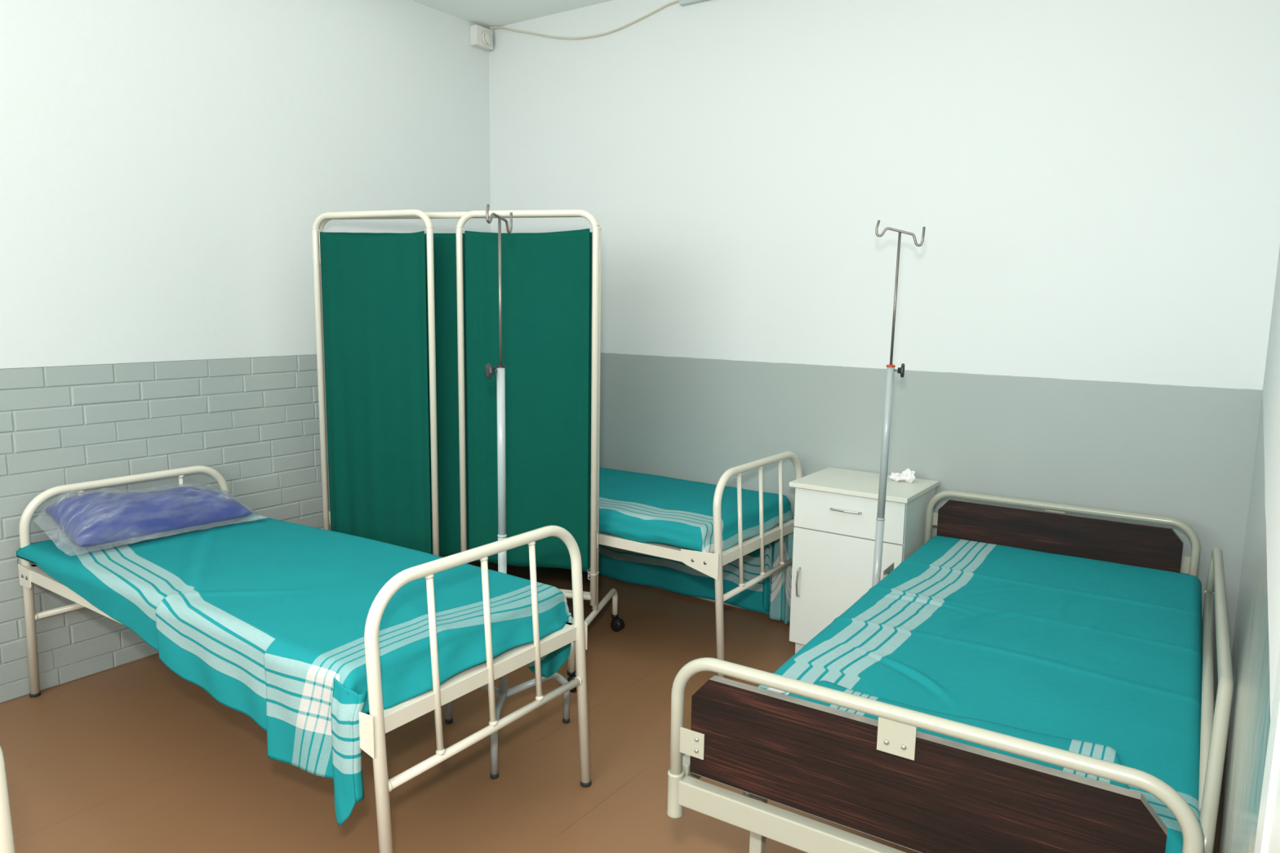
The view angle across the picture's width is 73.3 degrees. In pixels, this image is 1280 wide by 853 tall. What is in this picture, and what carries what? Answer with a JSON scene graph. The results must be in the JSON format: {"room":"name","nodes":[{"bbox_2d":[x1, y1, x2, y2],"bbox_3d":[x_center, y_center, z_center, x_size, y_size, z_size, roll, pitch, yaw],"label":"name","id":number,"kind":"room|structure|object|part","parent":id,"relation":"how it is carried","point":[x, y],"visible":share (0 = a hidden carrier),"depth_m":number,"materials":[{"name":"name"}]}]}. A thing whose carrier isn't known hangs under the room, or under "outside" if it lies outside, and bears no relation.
{"room":"hospital room","nodes":[
{"label":"hospital room","id":0,"kind":"room"},
{"bbox_2d":[0,0,490,703],"bbox_3d":[-2.380,-0.441,2.794,0.121,2.906,5.203,7,10,34],"label":"wall","id":1,"kind":"structure","parent":0,"point":[168,168],"depth_m":3.44,"materials":[{"name":"paint"}]},
{"bbox_2d":[470,24,493,50],"bbox_3d":[-0.840,-2.075,4.593,0.064,0.099,0.124,7,10,34],"label":"junction box","id":2,"kind":"object","parent":1,"relation":"attached to","point":[482,37],"visible":1,"depth_m":4.56,"materials":[{"name":"white plastic"}]},
{"bbox_2d":[0,560,919,852],"bbox_3d":[-0.714,1.240,1.844,4.400,0.100,5.400,7,10,34],"label":"floor","id":3,"kind":"structure","parent":0,"point":[135,757],"depth_m":2.67,"materials":[{"name":"brown plastic"}]},
{"bbox_2d":[0,746,15,852],"bbox_3d":[-2.054,0.775,1.693,2.011,0.824,0.785,7,10,34],"label":"bed","id":4,"kind":"object","parent":3,"relation":"on","point":[6,837],"visible":1,"depth_m":1.42,"materials":[{"name":"beige metal"}]},
{"bbox_2d":[17,465,591,852],"bbox_3d":[-1.177,0.626,2.815,2.011,0.824,0.785,7,10,34],"label":"bed","id":5,"kind":"object","parent":3,"relation":"on","point":[374,726],"visible":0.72,"depth_m":2.27,"materials":[{"name":"beige metal"}]},
{"bbox_3d":[-2.154,0.527,3.015,0.095,0.078,0.004,7,10,34],"label":"corner plate","id":6,"kind":"part","parent":5,"relation":"part of","materials":[{"name":"white metal"}]},
{"bbox_3d":[-1.969,0.558,3.364,0.076,0.757,0.762,7,10,34],"label":"head frame","id":7,"kind":"part","parent":5,"relation":"part of","materials":[{"name":"white metal"}]},
{"bbox_3d":[-1.387,0.600,2.509,1.885,0.042,0.038,7,10,34],"label":"rail","id":8,"kind":"part","parent":5,"relation":"part of","materials":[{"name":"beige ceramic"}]},
{"bbox_2d":[16,513,572,825],"bbox_3d":[-1.184,0.623,2.812,1.910,0.382,0.819,7,10,34],"label":"sheet","id":9,"kind":"object","parent":5,"relation":"on","point":[267,616],"visible":0.9,"depth_m":2.40,"materials":[{"name":"teal fabric"}]},
{"bbox_2d":[33,486,266,548],"bbox_3d":[-1.817,0.296,3.211,0.385,0.170,0.684,7,10,37],"label":"pillow","id":10,"kind":"object","parent":9,"relation":"on","point":[96,519],"visible":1,"depth_m":3.09,"materials":[{"name":"blue fabric"}]},
{"bbox_3d":[-0.670,0.695,1.990,0.167,0.102,0.004,7,10,34],"label":"corner plate","id":11,"kind":"part","parent":5,"relation":"part of","materials":[{"name":"white metal"}]},
{"bbox_3d":[-0.409,0.648,2.276,0.052,0.042,0.727,7,10,34],"label":"rail","id":12,"kind":"part","parent":5,"relation":"part of","materials":[{"name":"white metal"}]},
{"bbox_3d":[-0.387,0.711,2.269,0.079,0.813,0.762,7,10,34],"label":"foot frame","id":13,"kind":"part","parent":5,"relation":"part of","materials":[{"name":"white metal"}]},
{"bbox_3d":[-0.227,0.616,2.619,0.167,0.092,0.004,7,10,34],"label":"corner plate","id":14,"kind":"part","parent":5,"relation":"part of","materials":[{"name":"white metal"}]},
{"bbox_2d":[311,208,624,692],"bbox_3d":[-0.751,0.032,3.562,1.287,1.799,0.674,3,8,14],"label":"folding screen","id":15,"kind":"object","parent":3,"relation":"on","point":[407,323],"visible":0.93,"depth_m":3.48,"materials":[{"name":"green fabric"}]},
{"bbox_3d":[-1.094,-0.092,3.565,0.601,1.564,0.026,4,9,23],"label":"panel frame","id":16,"kind":"part","parent":15,"relation":"part of","materials":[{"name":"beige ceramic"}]},
{"bbox_3d":[-1.093,-0.119,3.562,0.527,1.354,0.015,4,9,22],"label":"cloth panel","id":17,"kind":"part","parent":15,"relation":"part of","materials":[{"name":"green fabric"}]},
{"bbox_3d":[-0.761,-0.113,3.551,1.171,1.354,0.015,3,8,14],"label":"cloth panel","id":18,"kind":"part","parent":15,"relation":"part of","materials":[{"name":"green fabric"}]},
{"bbox_3d":[-0.452,-0.065,3.445,0.590,1.564,0.026,3,8,13],"label":"panel frame","id":19,"kind":"part","parent":15,"relation":"part of","materials":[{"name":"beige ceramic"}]},
{"bbox_3d":[-0.452,-0.095,3.441,0.516,1.360,0.015,3,8,13],"label":"cloth panel","id":20,"kind":"part","parent":15,"relation":"part of","materials":[{"name":"green fabric"}]},
{"bbox_2d":[444,204,569,779],"bbox_3d":[-0.472,0.181,2.791,0.399,1.734,0.428,7,10,34],"label":"stand","id":21,"kind":"object","parent":3,"relation":"on","point":[503,692],"visible":0.71,"depth_m":2.73,"materials":[{"name":"grey metal"}]},
{"bbox_3d":[-0.565,0.931,2.920,0.240,0.181,0.024,5,9,28],"label":"leg","id":22,"kind":"part","parent":21,"relation":"part of","materials":[{"name":"grey metal"}]},
{"bbox_3d":[-0.466,-0.173,2.682,0.022,0.048,0.049,-4,10,-33],"label":"clamp knob","id":23,"kind":"part","parent":21,"relation":"part of","materials":[{"name":"plastic"}]},
{"bbox_3d":[-0.449,0.959,2.737,0.023,0.181,0.240,1,8,-2],"label":"leg","id":24,"kind":"part","parent":21,"relation":"part of","materials":[{"name":"grey metal"}]},
{"bbox_3d":[-0.434,-0.391,2.670,0.009,0.500,0.009,7,10,34],"label":"rod","id":25,"kind":"part","parent":21,"relation":"part of","materials":[{"name":"metal"}]},
{"bbox_3d":[-0.347,0.933,2.928,0.240,0.181,0.023,-4,10,-32],"label":"leg","id":26,"kind":"part","parent":21,"relation":"part of","materials":[{"name":"grey metal"}]},
{"bbox_2d":[599,451,802,678],"bbox_3d":[-0.281,0.453,4.112,2.011,0.824,0.785,7,10,34],"label":"bed","id":27,"kind":"object","parent":3,"relation":"on","point":[709,564],"visible":0.41,"depth_m":3.39,"materials":[{"name":"beige metal"}]},
{"bbox_3d":[-0.491,0.426,3.806,1.885,0.042,0.038,7,10,34],"label":"rail","id":28,"kind":"part","parent":27,"relation":"part of","materials":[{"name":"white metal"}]},
{"bbox_3d":[0.226,0.522,3.287,0.167,0.102,0.004,7,10,34],"label":"corner plate","id":29,"kind":"part","parent":27,"relation":"part of","materials":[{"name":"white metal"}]},
{"bbox_3d":[0.486,0.474,3.574,0.052,0.042,0.727,7,10,34],"label":"rail","id":30,"kind":"part","parent":27,"relation":"part of","materials":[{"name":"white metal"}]},
{"bbox_3d":[0.509,0.538,3.567,0.079,0.813,0.762,7,10,34],"label":"foot frame","id":31,"kind":"part","parent":27,"relation":"part of","materials":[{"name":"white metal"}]},
{"bbox_3d":[-0.306,0.325,4.128,1.775,0.071,0.695,7,10,34],"label":"mattress","id":32,"kind":"object","parent":27,"relation":"on","visible":0},
{"bbox_2d":[587,467,794,624],"bbox_3d":[-0.278,0.556,4.127,1.896,0.596,0.787,7,10,34],"label":"sheet","id":33,"kind":"object","parent":32,"relation":"on","point":[637,507],"visible":0.48,"depth_m":3.89,"materials":[{"name":"teal fabric"}]},
{"bbox_2d":[789,466,939,653],"bbox_3d":[0.903,0.593,3.542,0.478,0.745,0.425,7,10,34],"label":"base cabinet","id":34,"kind":"object","parent":3,"relation":"on","point":[836,509],"visible":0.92,"depth_m":3.41,"materials":[{"name":"white laminate"}]},
{"bbox_3d":[0.640,0.634,3.491,0.008,0.126,0.032,7,10,34],"label":"handle","id":35,"kind":"part","parent":34,"relation":"part of","materials":[{"name":"metal"}]},
{"bbox_3d":[0.794,0.328,3.342,0.128,0.011,0.031,7,10,34],"label":"handle","id":36,"kind":"part","parent":34,"relation":"part of","materials":[{"name":"metal"}]},
{"bbox_3d":[0.806,0.668,3.406,0.445,0.484,0.015,7,10,34],"label":"cabinet door","id":37,"kind":"part","parent":34,"relation":"part of","materials":[{"name":"white laminate"}]},
{"bbox_3d":[0.811,0.345,3.359,0.445,0.159,0.015,7,10,34],"label":"drawer","id":38,"kind":"part","parent":34,"relation":"part of","materials":[{"name":"white laminate"}]},
{"bbox_2d":[888,472,904,481],"bbox_3d":[1.048,0.206,3.511,0.067,0.035,0.048,7,10,34],"label":"crumpled tissue","id":39,"kind":"object","parent":34,"relation":"on","point":[896,477],"visible":1,"depth_m":3.50,"materials":[{"name":"white paper"}]},
{"bbox_2d":[901,467,915,482],"bbox_3d":[1.090,0.197,3.493,0.061,0.058,0.046,7,10,34],"label":"crumpled tissue","id":40,"kind":"object","parent":34,"relation":"on","point":[908,476],"visible":1,"depth_m":3.48,"materials":[{"name":"white paper"}]},
{"bbox_2d":[871,220,925,586],"bbox_3d":[0.861,0.154,3.092,0.428,1.740,0.399,-2,10,-18],"label":"stand","id":41,"kind":"object","parent":3,"relation":"on","point":[880,518],"visible":0.46,"depth_m":3.01,"materials":[{"name":"grey metal"}]},
{"bbox_3d":[0.874,-0.411,2.952,0.009,0.500,0.009,-2,10,-18],"label":"rod","id":42,"kind":"part","parent":41,"relation":"part of","materials":[{"name":"silver metal"}]},
{"bbox_3d":[0.902,-0.194,2.975,0.023,0.048,0.049,4,9,20],"label":"clamp knob","id":43,"kind":"part","parent":41,"relation":"part of","materials":[{"name":"plastic"}]},
{"bbox_2d":[666,490,1233,852],"bbox_3d":[0.994,0.757,2.359,0.964,0.760,1.998,6,10,32],"label":"hospital bed","id":44,"kind":"object","parent":3,"relation":"on","point":[885,779],"visible":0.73,"depth_m":1.58,"materials":[{"name":"beige metal"}]},
{"bbox_2d":[666,769,684,818],"bbox_3d":[0.073,0.757,1.778,0.035,0.094,0.034,6,10,32],"label":"socket","id":45,"kind":"object","parent":44,"relation":"attached to","point":[675,777],"depth_m":1.76,"materials":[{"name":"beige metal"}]},
{"bbox_3d":[0.608,0.621,2.595,0.030,0.055,1.930,6,10,32],"label":"rail","id":46,"kind":"part","parent":44,"relation":"part of","materials":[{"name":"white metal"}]},
{"bbox_3d":[0.243,0.940,1.795,0.027,0.365,0.027,6,10,32],"label":"leg","id":47,"kind":"part","parent":44,"relation":"part of","materials":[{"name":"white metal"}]},
{"bbox_3d":[0.447,0.786,1.544,0.860,0.053,0.030,6,10,32],"label":"rail","id":48,"kind":"part","parent":44,"relation":"part of","materials":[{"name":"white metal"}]},
{"bbox_3d":[0.452,0.634,1.526,0.816,0.208,0.023,6,10,32],"label":"footboard","id":49,"kind":"part","parent":44,"relation":"part of","materials":[{"name":"laminate"}]},
{"bbox_3d":[0.447,0.657,1.522,0.910,0.340,0.026,6,10,32],"label":"foot frame","id":50,"kind":"part","parent":44,"relation":"part of","materials":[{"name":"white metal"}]},
{"bbox_3d":[1.508,0.421,3.155,0.810,0.214,0.022,6,10,32],"label":"headboard","id":51,"kind":"part","parent":44,"relation":"part of","materials":[{"name":"laminate"}]},
{"bbox_3d":[1.509,0.443,3.158,0.910,0.330,0.026,6,10,32],"label":"head frame","id":52,"kind":"part","parent":44,"relation":"part of","materials":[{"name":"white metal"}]},
{"bbox_3d":[1.768,0.578,2.680,0.024,0.110,0.047,6,10,32],"label":"guard post","id":53,"kind":"part","parent":44,"relation":"part of","materials":[{"name":"white metal"}]},
{"bbox_3d":[1.396,0.604,2.118,0.030,0.031,1.420,6,10,33],"label":"guard rail","id":54,"kind":"part","parent":44,"relation":"part of","materials":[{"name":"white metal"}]},
{"bbox_2d":[412,0,612,28],"bbox_3d":[-0.669,-1.735,1.417,4.400,0.100,5.400,7,10,34],"label":"ceiling","id":55,"kind":"structure","parent":0,"point":[486,14],"depth_m":4.33,"materials":[{"name":"paint"}]},
{"bbox_2d":[488,0,1279,711],"bbox_3d":[0.693,-0.552,3.888,3.900,2.906,0.120,7,10,34],"label":"wall","id":56,"kind":"structure","parent":0,"point":[1084,305],"depth_m":3.46,"materials":[{"name":"paint"}]},
{"bbox_2d":[489,0,679,39],"bbox_3d":[-0.309,-2.014,4.295,1.187,0.153,0.045,7,10,34],"label":"cable","id":57,"kind":"object","parent":56,"relation":"attached to","point":[676,1],"visible":1,"depth_m":4.28,"materials":[{"name":"white plastic"}]},
{"bbox_2d":[679,0,709,5],"bbox_3d":[0.474,-1.937,3.765,0.700,0.060,0.030,7,10,34],"label":"wall fixture","id":58,"kind":"object","parent":56,"relation":"attached to","point":[682,2],"visible":1,"depth_m":3.93,"materials":[{"name":"white plastic"}]},
{"bbox_2d":[1213,246,1279,852],"bbox_3d":[1.294,-0.220,1.641,0.120,2.906,2.956,7,10,35],"label":"wall","id":59,"kind":"structure","parent":0,"point":[1255,647],"depth_m":1.06,"materials":[{"name":"paint"}]},
{"bbox_3d":[-0.224,0.060,-0.465,0.144,2.906,2.265,7,10,34],"label":"wall","id":60,"kind":"structure","parent":0,"visible":0},
{"bbox_2d":[1253,649,1279,852],"bbox_3d":[0.119,0.335,0.069,0.133,2.220,1.065,7,10,34],"label":"trim","id":61,"kind":"structure","parent":60,"relation":"attached to","point":[1273,742],"depth_m":0.48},
{"bbox_2d":[1266,746,1279,852],"bbox_3d":[0.094,0.369,0.103,0.045,2.136,0.906,7,10,35],"label":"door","id":62,"kind":"structure","parent":60,"relation":"in","point":[1273,837],"depth_m":0.44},
{"bbox_3d":[0.996,0.611,2.341,0.864,0.052,1.895,6,10,32],"label":"mattress","id":63,"kind":"object","parent":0,"visible":0},
{"bbox_2d":[757,535,1204,852],"bbox_3d":[0.998,0.593,2.338,0.900,0.093,1.912,6,10,32],"label":"sheet","id":64,"kind":"object","parent":63,"relation":"on","point":[1096,659],"visible":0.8,"depth_m":2.20,"materials":[{"name":"teal fabric"}]}
]}

